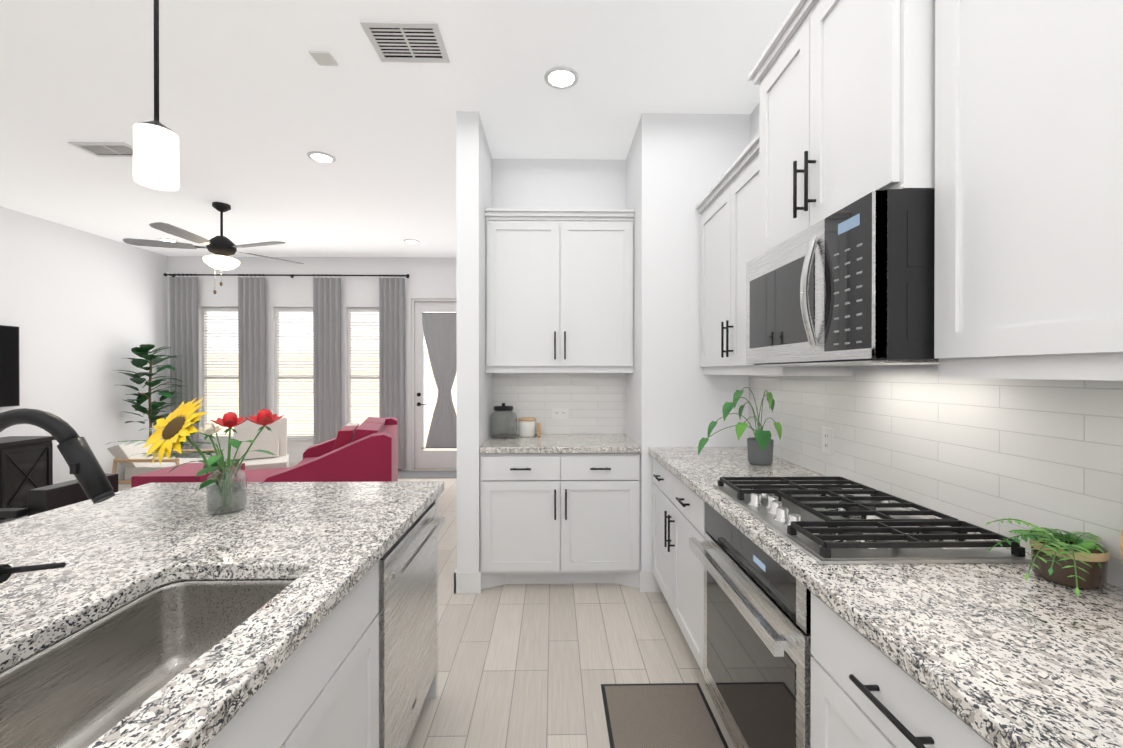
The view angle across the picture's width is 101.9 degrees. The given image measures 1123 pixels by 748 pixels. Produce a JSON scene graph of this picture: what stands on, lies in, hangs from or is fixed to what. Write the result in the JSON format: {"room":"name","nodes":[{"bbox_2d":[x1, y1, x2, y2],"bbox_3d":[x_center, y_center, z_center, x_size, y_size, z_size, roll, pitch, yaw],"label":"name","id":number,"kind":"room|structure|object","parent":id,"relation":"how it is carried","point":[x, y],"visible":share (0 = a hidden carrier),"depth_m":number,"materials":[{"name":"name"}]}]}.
{"room":"kitchen","nodes":[
{"label":"kitchen","id":0,"kind":"room"},
{"bbox_2d":[0,206,167,483],"bbox_3d":[-5.549,-0.133,1.855,0.120,3.030,9.470,0,0,-1],"label":"wall","id":1,"kind":"structure","parent":0,"point":[85,312],"depth_m":5.26,"materials":[{"name":"white paint"}]},
{"bbox_2d":[0,325,19,406],"bbox_3d":[-5.493,-0.075,3.882,0.060,0.800,1.440,0,0,-1],"label":"screen","id":2,"kind":"object","parent":1,"relation":"attached to","point":[9,370],"visible":1,"depth_m":4.52,"materials":[{"name":"black plastic"}]},
{"bbox_2d":[116,471,124,480],"bbox_3d":[-5.483,1.317,1.996,0.012,0.130,8.898,0,0,-1],"label":"baseboard","id":3,"kind":"structure","parent":1,"relation":"attached to","point":[121,476],"depth_m":5.74,"materials":[{"name":"white"}]},
{"bbox_2d":[167,256,455,469],"bbox_3d":[-3.150,-0.149,6.559,4.845,3.030,0.150,0,0,-1],"label":"wall","id":4,"kind":"structure","parent":0,"point":[432,274],"depth_m":6.47,"materials":[{"name":"white paint"}]},
{"bbox_2d":[200,307,238,438],"bbox_3d":[-4.801,-0.014,6.507,0.656,1.876,0.096,0,0,-1],"label":"window","id":5,"kind":"structure","parent":4,"relation":"in","point":[205,376],"depth_m":6.49,"materials":[{"name":"white"}]},
{"bbox_2d":[198,307,313,445],"bbox_3d":[-3.821,0.032,6.507,2.680,1.968,0.130,0,0,-1],"label":"window","id":6,"kind":"structure","parent":4,"relation":"in","point":[277,353],"depth_m":6.50,"materials":[{"name":"white"}]},
{"bbox_2d":[163,273,409,277],"bbox_3d":[-3.840,-1.384,6.410,3.404,0.044,0.109,0,0,-1],"label":"curtain rod","id":7,"kind":"object","parent":4,"relation":"attached to","point":[290,275],"visible":1,"depth_m":6.37,"materials":[{"name":"black metal"}]},
{"bbox_2d":[169,277,197,457],"bbox_3d":[-5.279,-0.004,6.366,0.380,2.700,0.050,0,0,-1],"label":"panel","id":8,"kind":"object","parent":7,"relation":"hanging from","point":[183,290],"depth_m":6.37,"materials":[{"name":"grey fabric"}]},
{"bbox_2d":[238,277,265,418],"bbox_3d":[-4.339,-0.004,6.383,0.380,2.700,0.050,0,0,-1],"label":"panel","id":9,"kind":"object","parent":7,"relation":"hanging from","point":[252,343],"depth_m":6.39,"materials":[{"name":"grey fabric"}]},
{"bbox_2d":[313,277,341,444],"bbox_3d":[-3.294,-0.004,6.402,0.390,2.700,0.050,0,0,-1],"label":"curtain","id":10,"kind":"object","parent":7,"relation":"hanging from","point":[326,291],"depth_m":6.41,"materials":[{"name":"grey fabric"}]},
{"bbox_2d":[379,277,404,468],"bbox_3d":[-2.389,-0.004,6.418,0.360,2.700,0.050,0,0,-1],"label":"panel","id":11,"kind":"object","parent":7,"relation":"hanging from","point":[391,290],"depth_m":6.42,"materials":[{"name":"grey fabric"}]},
{"bbox_2d":[289,461,404,469],"bbox_3d":[-3.885,1.301,6.468,3.308,0.130,0.012,0,0,-1],"label":"baseboard","id":12,"kind":"structure","parent":4,"relation":"attached to","point":[291,463],"depth_m":6.46,"materials":[{"name":"white"}]},
{"bbox_2d":[347,308,378,423],"bbox_3d":[-2.792,-0.014,6.543,0.556,1.876,0.096,0,0,-1],"label":"window","id":13,"kind":"structure","parent":4,"relation":"in","point":[350,376],"depth_m":6.52,"materials":[{"name":"white"}]},
{"bbox_2d":[405,293,456,469],"bbox_3d":[-1.682,0.103,6.576,1.090,2.525,0.166,0,0,-1],"label":"back door","id":14,"kind":"structure","parent":4,"relation":"in","point":[421,304],"depth_m":6.55,"materials":[{"name":"white wood"}]},
{"bbox_2d":[422,313,456,447],"bbox_3d":[-1.682,0.096,6.548,0.656,1.950,0.022,0,0,-1],"label":"door curtain","id":15,"kind":"object","parent":14,"relation":"attached to","point":[440,332],"visible":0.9,"depth_m":6.55,"materials":[{"name":"grey fabric"}]},
{"bbox_2d":[0,468,734,747],"bbox_3d":[-2.136,1.432,1.922,6.946,0.100,9.470,0,0,-1],"label":"floor","id":16,"kind":"structure","parent":0,"point":[528,665],"depth_m":2.22,"materials":[{"name":"beige wood"}]},
{"bbox_2d":[0,436,55,518],"bbox_3d":[-5.276,1.001,3.684,0.459,0.750,1.770,0,0,-1],"label":"tv stand","id":17,"kind":"object","parent":16,"relation":"on","point":[26,463],"visible":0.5,"depth_m":4.30,"materials":[{"name":"dark wood"},{"name":"black metal"}]},
{"bbox_2d":[0,474,117,523],"bbox_3d":[-3.121,1.012,2.754,0.622,0.735,0.619,0,0,-1],"label":"leather chair","id":18,"kind":"object","parent":16,"relation":"on","point":[50,497],"visible":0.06,"depth_m":2.57,"materials":[{"name":"black leather"}]},
{"bbox_2d":[116,344,184,436],"bbox_3d":[-5.240,0.494,5.897,0.590,1.747,0.800,0,0,-1],"label":"fiddle-leaf fig plant","id":19,"kind":"object","parent":16,"relation":"on","point":[144,352],"visible":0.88,"depth_m":5.82,"materials":[{"name":"green plant"}]},
{"bbox_2d":[107,439,218,483],"bbox_3d":[-4.544,1.072,5.238,0.843,0.599,0.630,0,0,-1],"label":"accent chair","id":20,"kind":"object","parent":16,"relation":"on","point":[137,464],"visible":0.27,"depth_m":4.97,"materials":[{"name":"beige fabric"}]},
{"bbox_2d":[131,463,244,487],"bbox_3d":[-3.512,1.139,4.331,0.600,0.470,0.600,0,0,-1],"label":"ottoman","id":21,"kind":"object","parent":16,"relation":"on","point":[186,472],"visible":0.1,"depth_m":4.06,"materials":[{"name":"red"}]},
{"bbox_2d":[232,418,288,469],"bbox_3d":[-3.530,0.961,5.320,0.580,0.819,0.768,0,0,-29],"label":"lounge chair","id":22,"kind":"object","parent":16,"relation":"on","point":[274,441],"visible":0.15,"depth_m":5.39,"materials":[{"name":"fabric"}]},
{"bbox_2d":[205,561,378,747],"bbox_3d":[-0.967,0.952,0.815,0.906,0.868,1.017,0,0,-1],"label":"base cabinet","id":23,"kind":"object","parent":16,"relation":"on","point":[319,688],"depth_m":1.01,"materials":[{"name":"white wood"}]},
{"bbox_2d":[0,481,443,747],"bbox_3d":[-1.111,0.493,0.348,1.260,0.040,3.253,0,0,-1],"label":"countertop","id":24,"kind":"structure","parent":23,"relation":"on","point":[327,546],"depth_m":1.14,"materials":[{"name":"stone"}]},
{"bbox_2d":[0,408,114,637],"bbox_3d":[-0.916,0.265,0.789,0.269,0.411,0.062,0,0,-1],"label":"kitchen faucet","id":25,"kind":"object","parent":24,"relation":"on","point":[79,457],"visible":1,"depth_m":0.78,"materials":[{"name":"black metal"}]},
{"bbox_2d":[0,579,295,747],"bbox_3d":[-0.780,0.622,0.728,0.415,0.218,0.860,0,0,-1],"label":"sink basin","id":26,"kind":"object","parent":24,"relation":"in","point":[88,685],"visible":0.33,"depth_m":0.98,"materials":[{"name":"silver metal"}]},
{"bbox_2d":[106,397,283,513],"bbox_3d":[-1.250,0.274,1.546,0.559,0.388,0.296,0,0,-1],"label":"flowers","id":27,"kind":"object","parent":24,"relation":"on","point":[174,430],"visible":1,"depth_m":1.53,"materials":[{"name":"yellow plant"}]},
{"bbox_2d":[218,417,397,481],"bbox_3d":[-2.384,0.924,4.346,1.500,0.899,1.600,0,0,-18],"label":"sofa","id":28,"kind":"object","parent":16,"relation":"on","point":[366,450],"visible":0.25,"depth_m":3.78,"materials":[{"name":"red fabric"}]},
{"bbox_2d":[398,471,456,478],"bbox_3d":[-1.765,1.362,6.179,1.000,0.010,0.430,0,0,-1],"label":"door mat","id":29,"kind":"object","parent":16,"relation":"on","point":[425,474],"visible":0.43,"depth_m":6.15,"materials":[{"name":"grey fabric"}]},
{"bbox_2d":[425,497,437,698],"bbox_3d":[-0.981,0.949,1.597,0.906,0.868,0.722,0,0,-1],"label":"base cabinet","id":30,"kind":"object","parent":16,"relation":"on","point":[432,693],"depth_m":1.95,"materials":[{"name":"white"}]},
{"bbox_2d":[377,500,444,747],"bbox_3d":[-0.790,0.948,1.629,0.618,0.861,0.594,0,0,-1],"label":"dishwasher","id":31,"kind":"object","parent":30,"relation":"in","point":[407,616],"visible":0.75,"depth_m":1.54,"materials":[{"name":"silver metal"}]},
{"bbox_2d":[480,453,639,588],"bbox_3d":[-0.011,0.944,3.186,1.026,0.868,0.650,0,0,-1],"label":"base cabinet","id":32,"kind":"object","parent":16,"relation":"on","point":[559,518],"visible":0.98,"depth_m":2.90,"materials":[{"name":"white wood"}]},
{"bbox_2d":[479,434,640,453],"bbox_3d":[-0.012,0.483,3.198,1.026,0.040,0.623,0,0,-1],"label":"countertop","id":33,"kind":"structure","parent":32,"relation":"on","point":[582,443],"depth_m":2.99,"materials":[{"name":"stone"}]},
{"bbox_2d":[490,403,516,438],"bbox_3d":[-0.424,0.337,3.333,0.200,0.249,0.200,0,0,-1],"label":"glass jar","id":34,"kind":"object","parent":33,"relation":"on","point":[503,408],"visible":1,"depth_m":3.30,"materials":[{"name":"black"}]},
{"bbox_2d":[519,417,535,436],"bbox_3d":[-0.255,0.394,3.377,0.126,0.135,0.126,0,0,-1],"label":"ceramic canister","id":35,"kind":"object","parent":33,"relation":"on","point":[526,426],"visible":0.98,"depth_m":3.32,"materials":[{"name":"white ceramic"}]},
{"bbox_2d":[537,422,540,435],"bbox_3d":[-0.168,0.411,3.383,0.025,0.100,0.050,0,0,-1],"label":"holder","id":36,"kind":"object","parent":33,"relation":"on","point":[538,428],"visible":1,"depth_m":3.36,"materials":[{"name":"brown wood"}]},
{"bbox_2d":[601,683,728,747],"bbox_3d":[0.399,1.378,1.611,0.435,0.010,0.820,0,0,-1],"label":"kitchen rug","id":37,"kind":"object","parent":16,"relation":"on","point":[667,715],"visible":1,"depth_m":1.82,"materials":[{"name":"brown fabric"}]},
{"bbox_2d":[652,457,705,674],"bbox_3d":[0.895,0.947,2.394,0.623,0.868,1.006,0,0,-1],"label":"base cabinet","id":38,"kind":"object","parent":16,"relation":"on","point":[678,513],"depth_m":2.28,"materials":[{"name":"white wood"}]},
{"bbox_2d":[811,592,994,747],"bbox_3d":[0.924,0.952,0.788,0.623,0.868,0.678,0,0,-1],"label":"base cabinet","id":39,"kind":"object","parent":16,"relation":"on","point":[866,693],"depth_m":0.91,"materials":[{"name":"white wood"}]},
{"bbox_2d":[689,502,813,747],"bbox_3d":[0.862,0.901,1.508,0.666,0.766,0.752,0,0,-1],"label":"built-in oven","id":40,"kind":"object","parent":39,"relation":"in","point":[758,655],"visible":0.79,"depth_m":1.40,"materials":[{"name":"silver metal"}]},
{"bbox_2d":[648,447,1122,747],"bbox_3d":[0.911,0.491,0.826,0.647,0.040,4.138,0,0,-1],"label":"countertop","id":41,"kind":"structure","parent":39,"relation":"on","point":[1001,655],"depth_m":0.85,"materials":[{"name":"stone"}]},
{"bbox_2d":[698,387,781,465],"bbox_3d":[0.901,0.266,2.332,0.431,0.398,0.190,0,0,-1],"label":"pothos plant","id":42,"kind":"object","parent":41,"relation":"on","point":[760,447],"visible":1,"depth_m":2.31,"materials":[{"name":"green plant"}]},
{"bbox_2d":[713,476,1031,563],"bbox_3d":[0.902,0.445,1.507,0.534,0.046,0.760,0,0,-1],"label":"gas cooktop","id":43,"kind":"object","parent":41,"relation":"in","point":[831,520],"visible":1,"depth_m":1.30,"materials":[{"name":"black metal"}]},
{"bbox_2d":[986,518,1109,596],"bbox_3d":[1.110,0.402,1.025,0.251,0.136,0.214,0,0,-1],"label":"fern plant","id":44,"kind":"object","parent":41,"relation":"on","point":[1071,560],"visible":1,"depth_m":1.00,"materials":[{"name":"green plant"}]},
{"bbox_2d":[1120,529,1122,559],"bbox_3d":[1.186,0.336,0.824,0.071,0.266,0.270,0,0,-1],"label":"round cutting board","id":45,"kind":"object","parent":41,"relation":"on","point":[1121,543],"visible":1,"depth_m":0.95,"materials":[{"name":"brown wood"}]},
{"bbox_2d":[0,0,796,257],"bbox_3d":[-2.136,-1.698,1.910,6.946,0.100,9.470,0,0,-1],"label":"ceiling","id":46,"kind":"structure","parent":0,"point":[257,103],"depth_m":2.74,"materials":[{"name":"white paint"}]},
{"bbox_2d":[68,142,132,156],"bbox_3d":[-3.315,-1.648,3.351,0.400,0.008,0.210,0,0,-1],"label":"ceiling vent","id":47,"kind":"object","parent":46,"relation":"in","point":[110,149],"visible":0.77,"depth_m":3.33,"materials":[{"name":"white metal"}]},
{"bbox_2d":[133,0,179,190],"bbox_3d":[-1.179,-1.099,1.325,0.120,1.092,0.120,0,0,-1],"label":"pendant lamp","id":48,"kind":"object","parent":46,"relation":"hanging from","point":[155,153],"visible":1,"depth_m":1.30,"materials":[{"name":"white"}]},
{"bbox_2d":[158,238,177,241],"bbox_3d":[-4.876,-1.655,5.647,0.194,0.012,0.194,0,0,-1],"label":"recessed light","id":49,"kind":"object","parent":46,"relation":"in","point":[167,239],"visible":0.73,"depth_m":5.61,"materials":[{"name":"white plastic"}]},
{"bbox_2d":[123,202,302,293],"bbox_3d":[-3.324,-1.213,4.393,1.458,0.886,1.392,0,0,-1],"label":"ceiling fan","id":50,"kind":"object","parent":46,"relation":"hanging from","point":[221,247],"visible":1,"depth_m":4.35,"materials":[{"name":"black metal"},{"name":"frosted glass"},{"name":"wood"}]},
{"bbox_2d":[307,151,335,163],"bbox_3d":[-1.827,-1.647,3.471,0.194,0.012,0.194,0,0,-1],"label":"recessed light","id":51,"kind":"object","parent":46,"relation":"in","point":[321,157],"visible":1,"depth_m":3.47,"materials":[{"name":"white plastic"}]},
{"bbox_2d":[309,50,337,65],"bbox_3d":[-1.237,-1.643,2.372,0.100,0.012,0.100,0,0,-1],"label":"smoke detector","id":52,"kind":"object","parent":46,"relation":"attached to","point":[323,58],"visible":0.93,"depth_m":2.36,"materials":[{"name":"white plastic"}]},
{"bbox_2d":[360,21,449,62],"bbox_3d":[-0.765,-1.645,2.265,0.360,0.008,0.270,0,0,-1],"label":"ceiling vent","id":53,"kind":"object","parent":46,"relation":"in","point":[415,42],"visible":1,"depth_m":2.25,"materials":[{"name":"white metal"}]},
{"bbox_2d":[403,239,418,243],"bbox_3d":[-1.877,-1.655,5.701,0.194,0.012,0.194,0,0,-1],"label":"recessed light","id":54,"kind":"object","parent":46,"relation":"in","point":[411,241],"visible":1,"depth_m":5.70,"materials":[{"name":"white plastic"}]},
{"bbox_2d":[544,66,578,88],"bbox_3d":[0.000,-1.644,2.534,0.194,0.012,0.194,0,0,-1],"label":"recessed light","id":55,"kind":"object","parent":46,"relation":"in","point":[561,77],"visible":1,"depth_m":2.53,"materials":[{"name":"white"}]},
{"bbox_2d":[456,111,491,571],"bbox_3d":[-0.624,-0.143,4.698,0.140,3.030,3.660,0,0,-1],"label":"wall","id":56,"kind":"structure","parent":0,"point":[473,202],"depth_m":2.87,"materials":[{"name":"white paint"}]},
{"bbox_2d":[454,568,469,593],"bbox_3d":[-0.692,1.307,4.694,0.031,0.130,3.672,0,0,-1],"label":"baseboard","id":57,"kind":"structure","parent":56,"relation":"attached to","point":[460,578],"depth_m":2.86,"materials":[{"name":"white wood"}]},
{"bbox_2d":[492,159,625,208],"bbox_3d":[-0.018,-0.139,3.569,1.030,3.030,0.120,0,0,-1],"label":"wall","id":58,"kind":"structure","parent":0,"point":[558,183],"depth_m":3.50,"materials":[{"name":"white paint"}]},
{"bbox_2d":[492,373,625,433],"bbox_3d":[-0.017,0.227,3.506,1.026,0.467,0.006,0,0,-1],"label":"backsplash","id":59,"kind":"structure","parent":58,"relation":"attached to","point":[594,403],"depth_m":3.50,"materials":[{"name":"tile"}]},
{"bbox_2d":[552,408,567,418],"bbox_3d":[-0.010,0.302,3.498,0.125,0.080,0.008,0,0,-1],"label":"outlet","id":60,"kind":"object","parent":59,"relation":"attached to","point":[559,413],"visible":1,"depth_m":3.50,"materials":[{"name":"white plastic"}]},
{"bbox_2d":[485,208,634,372],"bbox_3d":[-0.014,-0.570,3.303,1.026,1.125,0.405,0,0,-1],"label":"upper cabinet","id":61,"kind":"object","parent":58,"relation":"attached to","point":[559,290],"visible":1,"depth_m":3.14,"materials":[{"name":"white wood"}]},
{"bbox_2d":[626,113,749,570],"bbox_3d":[0.908,-0.138,3.270,0.811,3.030,0.750,0,0,-1],"label":"wall","id":62,"kind":"structure","parent":0,"point":[678,165],"depth_m":2.89,"materials":[{"name":"white paint"}]},
{"bbox_2d":[750,103,1113,585],"bbox_3d":[1.310,-0.126,0.072,0.120,3.030,5.660,0,0,-1],"label":"wall","id":63,"kind":"structure","parent":0,"point":[900,369],"depth_m":1.72,"materials":[{"name":"white paint"}]},
{"bbox_2d":[696,133,853,375],"bbox_3d":[1.029,-0.529,2.391,0.356,1.070,1.006,0,0,-1],"label":"upper cabinet","id":64,"kind":"object","parent":63,"relation":"attached to","point":[727,205],"visible":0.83,"depth_m":2.38,"materials":[{"name":"white wood"}]},
{"bbox_2d":[747,0,934,255],"bbox_3d":[1.002,-0.859,1.504,0.440,0.795,0.848,0,0,-1],"label":"upper cabinet","id":65,"kind":"object","parent":63,"relation":"attached to","point":[846,102],"visible":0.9,"depth_m":1.35,"materials":[{"name":"white wood"}]},
{"bbox_2d":[746,189,938,365],"bbox_3d":[0.969,-0.244,1.505,0.503,0.428,0.756,0,0,-1],"label":"microwave","id":66,"kind":"object","parent":65,"relation":"attached to","point":[851,284],"visible":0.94,"depth_m":1.22,"materials":[{"name":"silver metal"}]},
{"bbox_2d":[749,373,1122,588],"bbox_3d":[1.232,0.236,0.831,0.006,0.469,4.138,0,0,-1],"label":"backsplash","id":67,"kind":"structure","parent":63,"relation":"attached to","point":[1037,453],"depth_m":1.35,"materials":[{"name":"tile"}]},
{"bbox_2d":[822,427,832,454],"bbox_3d":[1.202,0.302,2.062,0.008,0.115,0.072,0,0,-1],"label":"electrical outlet","id":68,"kind":"object","parent":67,"relation":"attached to","point":[827,440],"visible":1,"depth_m":2.05,"materials":[{"name":"white plastic"}]},
{"bbox_2d":[934,0,1122,380],"bbox_3d":[1.080,-0.499,0.555,0.320,1.022,1.140,0,0,-1],"label":"upper cabinet","id":69,"kind":"object","parent":63,"relation":"attached to","point":[1028,273],"visible":1,"depth_m":0.87,"materials":[{"name":"white wood"}]},
{"label":"outside","id":70,"kind":"structure","parent":0,"visible":0},
{"bbox_2d":[212,431,456,449],"bbox_3d":[-3.156,1.419,11.270,12.000,0.100,9.240,0,0,-1],"label":"ground","id":71,"kind":"structure","parent":70,"point":[425,436],"depth_m":10.17,"materials":[{"name":"beige"}]},
{"bbox_2d":[207,353,456,431],"bbox_3d":[-3.150,0.435,10.937,12.000,1.870,0.100,0,0,-1],"label":"fence","id":72,"kind":"object","parent":71,"relation":"on","point":[430,393],"visible":0.14,"depth_m":10.83,"materials":[{"name":"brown wood"}]},
{"bbox_2d":[351,312,455,352],"bbox_3d":[-2.715,-1.903,14.586,8.000,6.520,0.600,0,0,-1],"label":"house","id":73,"kind":"structure","parent":71,"relation":"on","point":[366,332],"depth_m":14.23,"materials":[{"name":"white"}]}
]}

